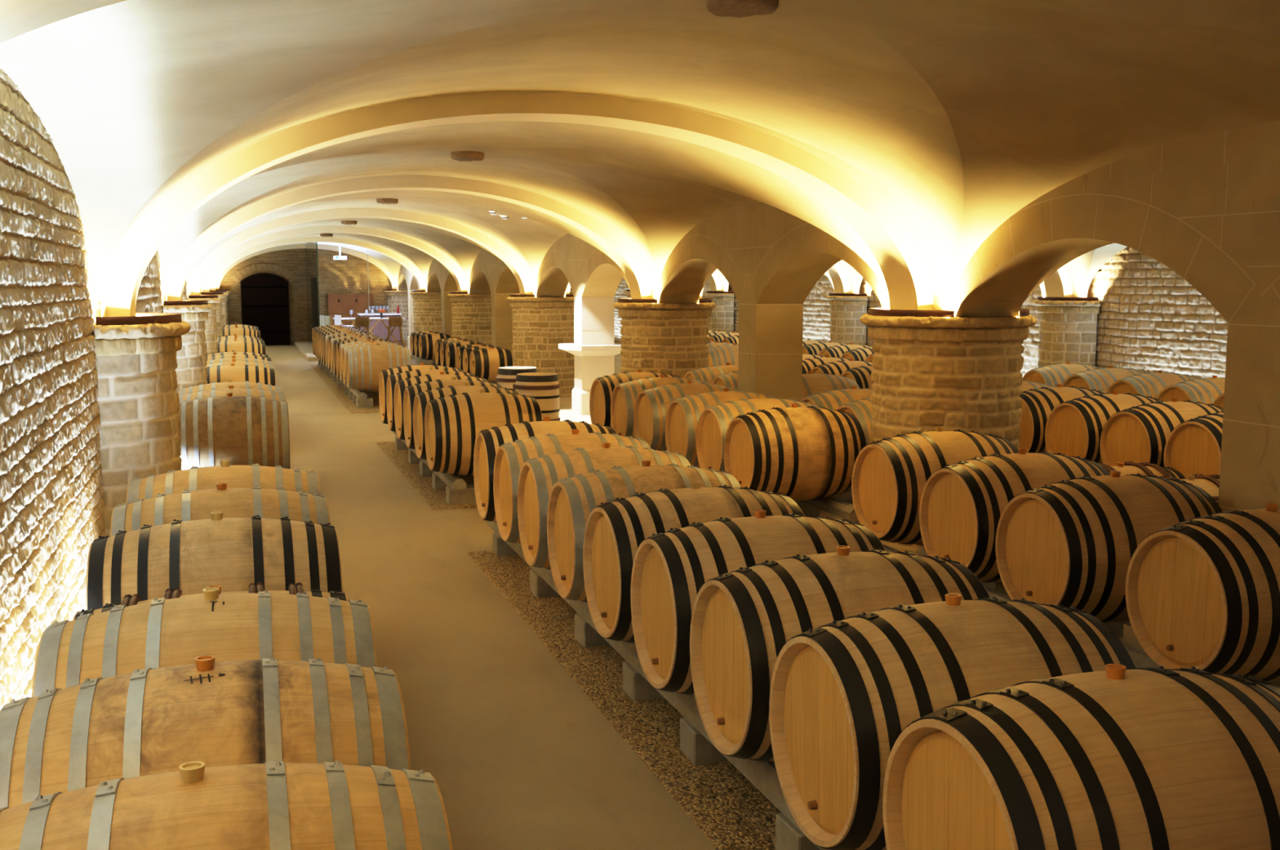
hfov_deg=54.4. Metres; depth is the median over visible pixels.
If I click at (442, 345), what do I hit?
barrel
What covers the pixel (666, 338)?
brick pillar
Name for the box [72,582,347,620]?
barrel
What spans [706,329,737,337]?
barrel
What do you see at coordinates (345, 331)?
barrel
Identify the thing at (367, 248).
trim
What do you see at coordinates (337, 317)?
shell chair
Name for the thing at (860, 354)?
barrel
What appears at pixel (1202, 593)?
barrel
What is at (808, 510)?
concrete block
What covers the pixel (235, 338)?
barrel
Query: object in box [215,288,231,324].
brick pillar
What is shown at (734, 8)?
boss
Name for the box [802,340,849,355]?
barrel
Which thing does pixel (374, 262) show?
trim
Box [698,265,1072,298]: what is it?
trim
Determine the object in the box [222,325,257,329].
barrel
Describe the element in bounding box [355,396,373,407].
concrete block
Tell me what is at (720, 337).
barrel
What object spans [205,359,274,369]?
barrel
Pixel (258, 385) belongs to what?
barrel
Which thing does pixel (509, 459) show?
barrel
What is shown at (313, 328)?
barrel
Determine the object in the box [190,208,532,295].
arch
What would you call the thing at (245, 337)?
barrel
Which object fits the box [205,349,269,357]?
barrel
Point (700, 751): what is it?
concrete block
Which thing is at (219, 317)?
brick pillar
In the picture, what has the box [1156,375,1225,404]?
barrel
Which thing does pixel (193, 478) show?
barrel
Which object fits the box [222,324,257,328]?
barrel
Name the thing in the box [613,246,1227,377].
wall
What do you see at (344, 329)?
barrel
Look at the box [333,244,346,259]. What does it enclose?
projector
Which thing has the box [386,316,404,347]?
bar stool
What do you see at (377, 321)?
trestle table
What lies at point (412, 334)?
barrel
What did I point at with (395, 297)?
brick pillar
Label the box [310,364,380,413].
gravel
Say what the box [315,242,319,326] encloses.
trim
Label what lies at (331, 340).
barrel
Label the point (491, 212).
recessed light
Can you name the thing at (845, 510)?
rail
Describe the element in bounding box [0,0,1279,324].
ceiling
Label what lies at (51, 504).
wall
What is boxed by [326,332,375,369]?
barrel
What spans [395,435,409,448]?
concrete block
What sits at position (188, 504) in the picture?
barrel
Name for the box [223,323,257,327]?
barrel
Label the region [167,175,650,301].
arch
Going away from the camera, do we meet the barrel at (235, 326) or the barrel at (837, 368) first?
the barrel at (837, 368)
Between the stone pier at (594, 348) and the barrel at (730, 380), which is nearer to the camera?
the barrel at (730, 380)
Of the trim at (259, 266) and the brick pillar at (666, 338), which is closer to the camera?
the brick pillar at (666, 338)
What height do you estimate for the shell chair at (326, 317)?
0.862 m
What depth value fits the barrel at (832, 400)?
10.36 m
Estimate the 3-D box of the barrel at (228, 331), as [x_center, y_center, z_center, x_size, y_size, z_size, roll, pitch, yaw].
[-8.058,-1.615,24.908,0.880,0.720,0.695,-2,6,-17]
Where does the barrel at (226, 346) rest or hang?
on the rail
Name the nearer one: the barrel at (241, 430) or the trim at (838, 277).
the barrel at (241, 430)
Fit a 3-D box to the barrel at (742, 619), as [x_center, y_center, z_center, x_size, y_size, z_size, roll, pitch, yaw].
[0.672,0.753,4.142,0.880,0.716,0.691,-2,6,-17]
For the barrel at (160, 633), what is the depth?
3.40 m
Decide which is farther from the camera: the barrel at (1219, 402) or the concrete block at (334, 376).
the concrete block at (334, 376)
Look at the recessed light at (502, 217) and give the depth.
16.84 m
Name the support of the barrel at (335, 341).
on the rail at (360, 394)
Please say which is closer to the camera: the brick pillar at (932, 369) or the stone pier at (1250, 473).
the stone pier at (1250, 473)
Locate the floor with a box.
[265,343,1279,849]
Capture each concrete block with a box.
[320,361,324,368]
[328,370,333,377]
[332,373,337,381]
[336,377,340,385]
[340,381,344,389]
[344,385,349,394]
[348,390,364,399]
[352,393,368,403]
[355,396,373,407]
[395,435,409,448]
[408,448,421,463]
[419,460,434,475]
[431,472,459,489]
[445,484,475,504]
[493,532,517,555]
[529,568,559,597]
[574,613,609,647]
[622,661,664,701]
[680,717,728,765]
[775,812,819,849]
[795,500,819,516]
[825,514,859,524]
[917,546,928,555]
[981,582,1008,595]
[1104,622,1124,637]
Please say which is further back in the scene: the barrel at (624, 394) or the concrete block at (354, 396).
the concrete block at (354, 396)
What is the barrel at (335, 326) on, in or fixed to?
on the rail at (360, 394)
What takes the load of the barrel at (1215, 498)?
on the floor
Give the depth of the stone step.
31.68 m
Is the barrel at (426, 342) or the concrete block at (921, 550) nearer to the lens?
the concrete block at (921, 550)
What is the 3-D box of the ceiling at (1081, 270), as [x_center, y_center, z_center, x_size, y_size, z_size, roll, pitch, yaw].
[2.037,-2.482,17.802,5.150,1.334,18.000,-2,7,-18]
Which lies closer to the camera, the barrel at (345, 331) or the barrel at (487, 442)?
the barrel at (487, 442)
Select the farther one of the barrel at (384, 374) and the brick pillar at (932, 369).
the barrel at (384, 374)
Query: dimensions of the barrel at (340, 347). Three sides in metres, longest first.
0.880 x 0.726 x 0.701 m
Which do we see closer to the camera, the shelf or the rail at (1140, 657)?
the rail at (1140, 657)
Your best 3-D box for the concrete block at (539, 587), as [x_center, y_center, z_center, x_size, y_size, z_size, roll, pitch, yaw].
[-0.509,0.910,7.177,0.220,0.135,0.170,-2,7,-18]
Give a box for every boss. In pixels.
[320,233,333,236]
[341,220,356,224]
[376,198,398,204]
[450,151,484,161]
[706,0,778,17]
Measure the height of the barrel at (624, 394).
0.707 m
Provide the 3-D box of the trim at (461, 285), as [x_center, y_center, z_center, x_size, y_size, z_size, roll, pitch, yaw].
[-5.994,-3.291,24.640,5.200,1.393,0.380,-2,7,-18]
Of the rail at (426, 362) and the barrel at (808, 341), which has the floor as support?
the rail at (426, 362)
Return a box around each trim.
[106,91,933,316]
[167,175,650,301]
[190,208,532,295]
[202,225,466,292]
[209,236,425,290]
[215,244,396,288]
[230,263,297,283]
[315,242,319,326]
[367,248,369,333]
[565,262,850,293]
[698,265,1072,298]
[708,271,722,291]
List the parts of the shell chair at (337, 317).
backrest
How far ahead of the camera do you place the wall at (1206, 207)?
7.05 m
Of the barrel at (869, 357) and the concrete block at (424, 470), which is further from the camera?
the barrel at (869, 357)
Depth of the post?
30.55 m
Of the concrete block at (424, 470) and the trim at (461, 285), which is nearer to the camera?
the concrete block at (424, 470)
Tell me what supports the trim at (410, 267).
attached to the wall at (1206, 207)
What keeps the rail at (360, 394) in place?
on the concrete block at (354, 396)
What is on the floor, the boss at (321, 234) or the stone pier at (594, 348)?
the stone pier at (594, 348)
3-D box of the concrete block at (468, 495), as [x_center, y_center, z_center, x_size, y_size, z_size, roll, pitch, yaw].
[-1.460,0.573,10.140,0.220,0.135,0.170,-2,7,-18]
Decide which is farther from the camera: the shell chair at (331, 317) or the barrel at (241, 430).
the shell chair at (331, 317)
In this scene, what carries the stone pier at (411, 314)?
on the floor
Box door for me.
[240,272,290,345]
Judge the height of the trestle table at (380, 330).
0.840 m
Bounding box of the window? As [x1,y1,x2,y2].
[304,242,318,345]
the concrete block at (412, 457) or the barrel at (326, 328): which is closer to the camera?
the concrete block at (412, 457)
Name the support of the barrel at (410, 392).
on the rail at (455, 482)
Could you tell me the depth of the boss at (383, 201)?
15.95 m
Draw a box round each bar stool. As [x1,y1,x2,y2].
[353,316,368,333]
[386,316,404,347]
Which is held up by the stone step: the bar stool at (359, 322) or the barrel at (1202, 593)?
the bar stool at (359, 322)
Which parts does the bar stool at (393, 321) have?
seat, backrest, leg, leg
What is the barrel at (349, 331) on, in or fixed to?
on the rail at (360, 394)
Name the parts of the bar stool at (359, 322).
backrest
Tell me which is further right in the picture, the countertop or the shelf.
the shelf
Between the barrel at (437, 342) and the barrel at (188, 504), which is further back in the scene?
the barrel at (437, 342)
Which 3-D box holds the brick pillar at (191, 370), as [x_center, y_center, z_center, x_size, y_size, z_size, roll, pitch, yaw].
[-4.643,-0.465,12.721,0.579,1.612,1.130,-2,7,-18]
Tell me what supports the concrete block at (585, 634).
on the gravel at (724, 805)
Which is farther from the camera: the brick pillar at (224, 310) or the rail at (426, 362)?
the brick pillar at (224, 310)
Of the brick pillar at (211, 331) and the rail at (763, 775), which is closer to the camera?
the rail at (763, 775)
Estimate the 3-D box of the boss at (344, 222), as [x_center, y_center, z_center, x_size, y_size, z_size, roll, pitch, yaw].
[-5.083,-3.567,21.731,0.274,0.135,0.274,-2,7,-18]
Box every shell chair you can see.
[319,315,324,326]
[324,315,329,325]
[329,315,332,324]
[334,315,353,326]
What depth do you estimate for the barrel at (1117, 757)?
2.63 m
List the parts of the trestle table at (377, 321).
leg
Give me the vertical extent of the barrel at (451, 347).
0.598 m
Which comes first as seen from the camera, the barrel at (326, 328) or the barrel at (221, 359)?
the barrel at (221, 359)
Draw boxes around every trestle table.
[332,317,378,334]
[346,317,405,345]
[356,312,401,343]
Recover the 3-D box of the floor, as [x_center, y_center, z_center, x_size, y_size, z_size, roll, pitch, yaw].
[-0.535,-0.119,17.245,11.440,0.100,42.600,-2,7,-18]
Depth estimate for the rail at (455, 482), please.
10.11 m
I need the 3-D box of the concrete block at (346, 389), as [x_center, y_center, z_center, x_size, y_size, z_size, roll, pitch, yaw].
[-4.656,-0.563,20.098,0.220,0.135,0.170,-2,7,-17]
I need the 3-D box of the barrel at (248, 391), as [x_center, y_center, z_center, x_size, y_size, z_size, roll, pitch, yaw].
[-3.474,0.015,10.613,0.880,0.714,0.689,-2,6,-18]
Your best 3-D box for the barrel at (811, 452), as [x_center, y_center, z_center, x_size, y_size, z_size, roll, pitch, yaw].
[1.119,0.198,9.013,0.880,0.720,0.695,-2,6,-18]
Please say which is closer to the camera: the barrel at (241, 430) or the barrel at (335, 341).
the barrel at (241, 430)
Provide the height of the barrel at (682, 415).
0.709 m
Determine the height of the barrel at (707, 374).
0.721 m
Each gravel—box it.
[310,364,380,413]
[375,441,477,510]
[467,550,781,849]
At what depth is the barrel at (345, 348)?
18.63 m
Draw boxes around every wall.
[0,68,200,709]
[219,248,571,345]
[397,120,1279,324]
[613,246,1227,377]
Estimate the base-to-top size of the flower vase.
0.234 m
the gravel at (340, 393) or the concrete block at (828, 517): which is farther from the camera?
the gravel at (340, 393)
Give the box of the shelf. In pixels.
[558,342,622,355]
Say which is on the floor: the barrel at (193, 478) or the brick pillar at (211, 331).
the brick pillar at (211, 331)
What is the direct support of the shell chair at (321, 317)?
on the stone step
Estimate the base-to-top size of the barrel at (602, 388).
0.719 m
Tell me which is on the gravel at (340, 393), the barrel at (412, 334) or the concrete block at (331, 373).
the concrete block at (331, 373)
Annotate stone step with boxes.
[293,341,414,360]
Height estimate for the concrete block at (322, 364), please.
0.135 m
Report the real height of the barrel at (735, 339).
0.705 m
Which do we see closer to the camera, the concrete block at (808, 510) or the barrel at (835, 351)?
the concrete block at (808, 510)
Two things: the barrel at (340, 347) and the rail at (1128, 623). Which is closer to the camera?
the rail at (1128, 623)
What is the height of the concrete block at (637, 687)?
0.135 m
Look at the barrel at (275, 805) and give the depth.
2.18 m
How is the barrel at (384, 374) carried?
on the rail at (455, 482)
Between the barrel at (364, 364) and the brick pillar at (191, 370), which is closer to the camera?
the brick pillar at (191, 370)
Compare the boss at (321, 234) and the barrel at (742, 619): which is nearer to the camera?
the barrel at (742, 619)
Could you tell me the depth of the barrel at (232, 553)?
4.53 m
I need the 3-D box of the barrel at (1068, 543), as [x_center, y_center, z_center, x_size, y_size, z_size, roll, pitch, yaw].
[2.200,0.563,5.809,0.880,0.720,0.696,-2,8,-18]
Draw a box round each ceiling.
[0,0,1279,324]
[564,242,1127,297]
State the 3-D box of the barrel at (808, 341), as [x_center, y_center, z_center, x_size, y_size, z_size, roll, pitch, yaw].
[2.643,-1.002,19.538,0.880,0.715,0.690,-2,8,-18]
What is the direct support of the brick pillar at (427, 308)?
on the floor
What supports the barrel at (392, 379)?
on the rail at (455, 482)
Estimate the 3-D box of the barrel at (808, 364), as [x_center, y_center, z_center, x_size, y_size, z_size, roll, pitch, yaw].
[2.264,-0.492,15.059,0.880,0.708,0.683,-2,7,-17]
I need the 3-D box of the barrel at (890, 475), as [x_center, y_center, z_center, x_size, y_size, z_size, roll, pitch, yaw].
[1.798,0.363,7.485,0.880,0.705,0.680,-2,7,-18]
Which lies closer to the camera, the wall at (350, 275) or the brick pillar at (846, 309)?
the brick pillar at (846, 309)
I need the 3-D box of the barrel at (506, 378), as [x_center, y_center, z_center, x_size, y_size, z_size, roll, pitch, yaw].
[-1.585,-0.393,16.117,0.560,0.700,0.561,-1,7,-11]
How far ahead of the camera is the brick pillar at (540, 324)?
19.51 m
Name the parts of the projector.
casing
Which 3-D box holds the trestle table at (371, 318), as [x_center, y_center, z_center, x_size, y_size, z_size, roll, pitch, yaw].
[-6.763,-2.345,31.895,1.430,0.777,0.760,-2,7,-18]
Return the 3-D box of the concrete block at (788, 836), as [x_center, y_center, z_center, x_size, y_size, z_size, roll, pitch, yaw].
[0.554,1.288,3.864,0.220,0.135,0.170,-2,7,-19]
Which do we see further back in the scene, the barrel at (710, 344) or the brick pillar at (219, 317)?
the brick pillar at (219, 317)
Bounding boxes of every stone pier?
[407,289,413,348]
[440,291,453,337]
[490,293,519,366]
[558,296,622,415]
[737,302,803,400]
[1217,323,1279,685]
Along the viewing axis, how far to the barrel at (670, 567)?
4.61 m
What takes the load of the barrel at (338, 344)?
on the rail at (360, 394)
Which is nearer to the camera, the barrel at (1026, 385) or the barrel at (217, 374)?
the barrel at (1026, 385)
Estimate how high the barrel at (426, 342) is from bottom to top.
0.609 m
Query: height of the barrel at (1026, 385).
0.714 m
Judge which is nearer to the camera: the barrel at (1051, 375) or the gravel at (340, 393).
the barrel at (1051, 375)
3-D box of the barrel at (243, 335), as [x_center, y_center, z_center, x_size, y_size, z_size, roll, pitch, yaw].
[-6.925,-1.206,21.325,0.880,0.719,0.694,-2,8,-18]
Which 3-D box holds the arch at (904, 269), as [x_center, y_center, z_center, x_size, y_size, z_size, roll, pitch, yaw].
[-0.525,-1.348,7.601,5.200,1.393,0.380,-2,7,-18]
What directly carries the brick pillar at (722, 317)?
on the floor
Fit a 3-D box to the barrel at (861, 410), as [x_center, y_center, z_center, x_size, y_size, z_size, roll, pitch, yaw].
[2.036,0.094,9.918,0.880,0.705,0.679,-2,7,-17]
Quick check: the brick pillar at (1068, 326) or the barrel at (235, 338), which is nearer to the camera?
the brick pillar at (1068, 326)
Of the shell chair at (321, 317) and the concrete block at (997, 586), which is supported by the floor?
the concrete block at (997, 586)
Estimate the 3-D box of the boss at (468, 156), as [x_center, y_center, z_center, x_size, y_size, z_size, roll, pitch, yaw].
[-1.437,-2.272,10.372,0.274,0.135,0.274,-2,7,-18]
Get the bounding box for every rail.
[318,358,366,399]
[392,431,466,490]
[413,355,432,364]
[487,520,829,849]
[798,496,857,520]
[882,544,1159,667]
[921,545,1279,684]
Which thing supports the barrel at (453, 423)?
on the rail at (455, 482)
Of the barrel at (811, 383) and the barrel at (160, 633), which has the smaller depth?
the barrel at (160, 633)
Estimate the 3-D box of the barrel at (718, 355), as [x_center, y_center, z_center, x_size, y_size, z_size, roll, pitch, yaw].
[1.375,-0.838,18.093,0.880,0.705,0.680,-2,7,-17]
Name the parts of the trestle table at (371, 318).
leg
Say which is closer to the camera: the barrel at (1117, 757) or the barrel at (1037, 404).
the barrel at (1117, 757)
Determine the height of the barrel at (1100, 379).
0.705 m
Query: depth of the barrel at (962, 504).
6.37 m
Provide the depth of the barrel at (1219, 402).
11.11 m
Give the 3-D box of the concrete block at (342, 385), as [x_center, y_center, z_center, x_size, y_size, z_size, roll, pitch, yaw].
[-4.929,-0.660,20.950,0.220,0.135,0.170,-2,7,-17]
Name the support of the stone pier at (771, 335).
on the floor
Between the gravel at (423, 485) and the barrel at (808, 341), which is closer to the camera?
the gravel at (423, 485)
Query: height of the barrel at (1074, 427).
0.705 m
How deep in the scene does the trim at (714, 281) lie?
26.95 m
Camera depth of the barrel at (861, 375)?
13.43 m
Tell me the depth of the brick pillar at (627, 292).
32.68 m
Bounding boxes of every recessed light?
[489,211,497,214]
[500,216,509,219]
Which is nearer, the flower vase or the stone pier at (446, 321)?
the stone pier at (446, 321)
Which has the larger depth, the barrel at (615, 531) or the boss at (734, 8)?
the barrel at (615, 531)
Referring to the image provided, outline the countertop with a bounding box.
[356,312,401,315]
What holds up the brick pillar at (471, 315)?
on the floor
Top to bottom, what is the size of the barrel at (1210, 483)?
0.551 m
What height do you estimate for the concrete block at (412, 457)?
0.135 m
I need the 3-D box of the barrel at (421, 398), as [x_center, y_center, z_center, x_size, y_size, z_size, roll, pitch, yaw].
[-1.505,-0.017,10.895,0.880,0.705,0.679,-2,7,-18]
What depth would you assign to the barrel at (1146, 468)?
8.38 m
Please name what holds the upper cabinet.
on the stone step
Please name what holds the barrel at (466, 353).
on the rail
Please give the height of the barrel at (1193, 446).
0.722 m
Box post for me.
[310,277,318,329]
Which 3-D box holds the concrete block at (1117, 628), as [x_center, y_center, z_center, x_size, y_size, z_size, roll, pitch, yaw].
[2.326,1.004,6.354,0.220,0.135,0.170,-2,7,-16]
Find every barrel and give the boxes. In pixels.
[0,654,410,808]
[0,760,453,849]
[31,586,377,697]
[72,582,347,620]
[85,511,342,609]
[110,482,330,536]
[125,460,319,503]
[177,392,289,470]
[178,378,281,395]
[178,385,285,403]
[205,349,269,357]
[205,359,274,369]
[206,352,271,361]
[206,355,272,364]
[206,363,275,386]
[216,335,263,342]
[217,333,262,339]
[217,337,264,343]
[217,339,266,355]
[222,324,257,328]
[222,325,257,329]
[222,326,260,337]
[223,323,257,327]
[311,324,355,354]
[314,324,357,356]
[315,325,360,358]
[317,327,364,359]
[320,328,367,362]
[322,329,371,364]
[324,330,374,367]
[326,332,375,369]
[329,333,383,372]
[333,335,387,375]
[335,337,392,377]
[338,338,396,382]
[342,341,403,385]
[346,342,411,391]
[378,362,462,424]
[386,366,475,431]
[394,371,488,439]
[403,377,502,449]
[409,329,439,355]
[413,331,443,357]
[413,382,519,460]
[418,332,450,359]
[424,389,542,475]
[435,337,468,365]
[440,337,474,365]
[445,339,481,368]
[456,342,493,371]
[462,344,501,373]
[469,346,512,382]
[473,417,617,522]
[493,428,650,544]
[495,366,537,390]
[512,372,560,421]
[517,442,690,569]
[546,460,741,602]
[582,481,804,643]
[589,368,680,426]
[610,374,707,438]
[630,509,885,694]
[633,380,737,450]
[664,387,775,468]
[684,362,738,384]
[689,545,990,761]
[695,395,817,471]
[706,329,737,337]
[706,340,737,348]
[706,342,738,366]
[708,331,738,342]
[711,370,738,390]
[721,334,738,344]
[724,403,866,501]
[768,593,1136,849]
[800,385,873,409]
[801,370,859,399]
[802,338,825,346]
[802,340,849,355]
[802,353,826,359]
[802,355,857,373]
[811,358,871,375]
[817,342,871,357]
[836,397,872,444]
[840,346,874,360]
[840,364,873,388]
[851,426,1018,545]
[865,353,874,361]
[882,663,1279,849]
[919,448,1111,583]
[995,470,1222,622]
[1017,383,1106,453]
[1020,379,1053,391]
[1022,361,1101,386]
[1044,391,1163,463]
[1062,365,1146,393]
[1099,398,1223,466]
[1099,461,1186,479]
[1106,369,1197,398]
[1124,502,1279,682]
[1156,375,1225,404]
[1158,473,1219,496]
[1163,411,1223,478]
[1210,495,1218,503]
[1213,392,1224,408]
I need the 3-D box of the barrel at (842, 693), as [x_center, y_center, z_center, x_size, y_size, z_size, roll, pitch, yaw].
[0.879,0.826,3.498,0.880,0.705,0.679,-2,7,-17]
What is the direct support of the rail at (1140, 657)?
on the concrete block
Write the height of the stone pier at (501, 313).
1.600 m
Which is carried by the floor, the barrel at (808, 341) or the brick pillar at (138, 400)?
the brick pillar at (138, 400)
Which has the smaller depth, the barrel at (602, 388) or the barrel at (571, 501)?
the barrel at (571, 501)
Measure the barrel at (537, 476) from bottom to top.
0.714 m
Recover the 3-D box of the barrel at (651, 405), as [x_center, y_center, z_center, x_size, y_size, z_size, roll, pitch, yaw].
[0.446,-0.049,11.177,0.880,0.706,0.681,-2,7,-18]
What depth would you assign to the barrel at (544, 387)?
14.79 m
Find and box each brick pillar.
[93,312,191,536]
[162,299,213,392]
[187,294,221,354]
[200,292,226,337]
[209,290,228,325]
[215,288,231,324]
[384,288,408,343]
[409,289,441,333]
[447,291,491,345]
[506,293,574,396]
[613,297,716,377]
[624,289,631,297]
[703,290,734,332]
[826,293,867,345]
[859,307,1036,553]
[1033,296,1100,367]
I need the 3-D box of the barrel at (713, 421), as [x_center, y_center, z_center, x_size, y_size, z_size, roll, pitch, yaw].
[0.945,0.121,9.687,0.880,0.709,0.684,-2,7,-18]
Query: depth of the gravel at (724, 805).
5.01 m
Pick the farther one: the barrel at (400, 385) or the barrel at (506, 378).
the barrel at (506, 378)
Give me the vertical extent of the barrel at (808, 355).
0.705 m
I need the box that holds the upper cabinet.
[327,293,373,327]
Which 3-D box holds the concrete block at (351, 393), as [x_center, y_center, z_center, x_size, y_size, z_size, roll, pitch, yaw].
[-4.383,-0.466,19.246,0.220,0.135,0.170,-2,7,-16]
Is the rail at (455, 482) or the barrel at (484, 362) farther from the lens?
the barrel at (484, 362)
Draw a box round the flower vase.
[378,308,384,318]
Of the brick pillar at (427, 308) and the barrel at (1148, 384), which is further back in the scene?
the brick pillar at (427, 308)
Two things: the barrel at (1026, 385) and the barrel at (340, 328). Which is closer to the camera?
the barrel at (1026, 385)
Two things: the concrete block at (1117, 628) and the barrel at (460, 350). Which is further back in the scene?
the barrel at (460, 350)
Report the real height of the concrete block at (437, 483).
0.135 m
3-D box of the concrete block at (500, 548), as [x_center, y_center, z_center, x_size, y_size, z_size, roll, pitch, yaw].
[-0.852,0.788,8.246,0.220,0.135,0.170,-2,7,-16]
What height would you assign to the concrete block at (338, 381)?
0.135 m
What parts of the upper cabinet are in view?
cabinet door, cabinet door, cabinet door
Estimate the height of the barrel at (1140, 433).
0.708 m
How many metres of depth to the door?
35.70 m
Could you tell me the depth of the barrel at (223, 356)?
15.54 m
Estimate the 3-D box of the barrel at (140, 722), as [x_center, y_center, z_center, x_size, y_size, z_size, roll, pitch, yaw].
[-1.011,0.891,2.930,0.880,0.705,0.680,-2,7,-17]
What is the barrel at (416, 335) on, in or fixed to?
on the rail at (426, 362)
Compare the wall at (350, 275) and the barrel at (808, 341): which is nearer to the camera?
the barrel at (808, 341)

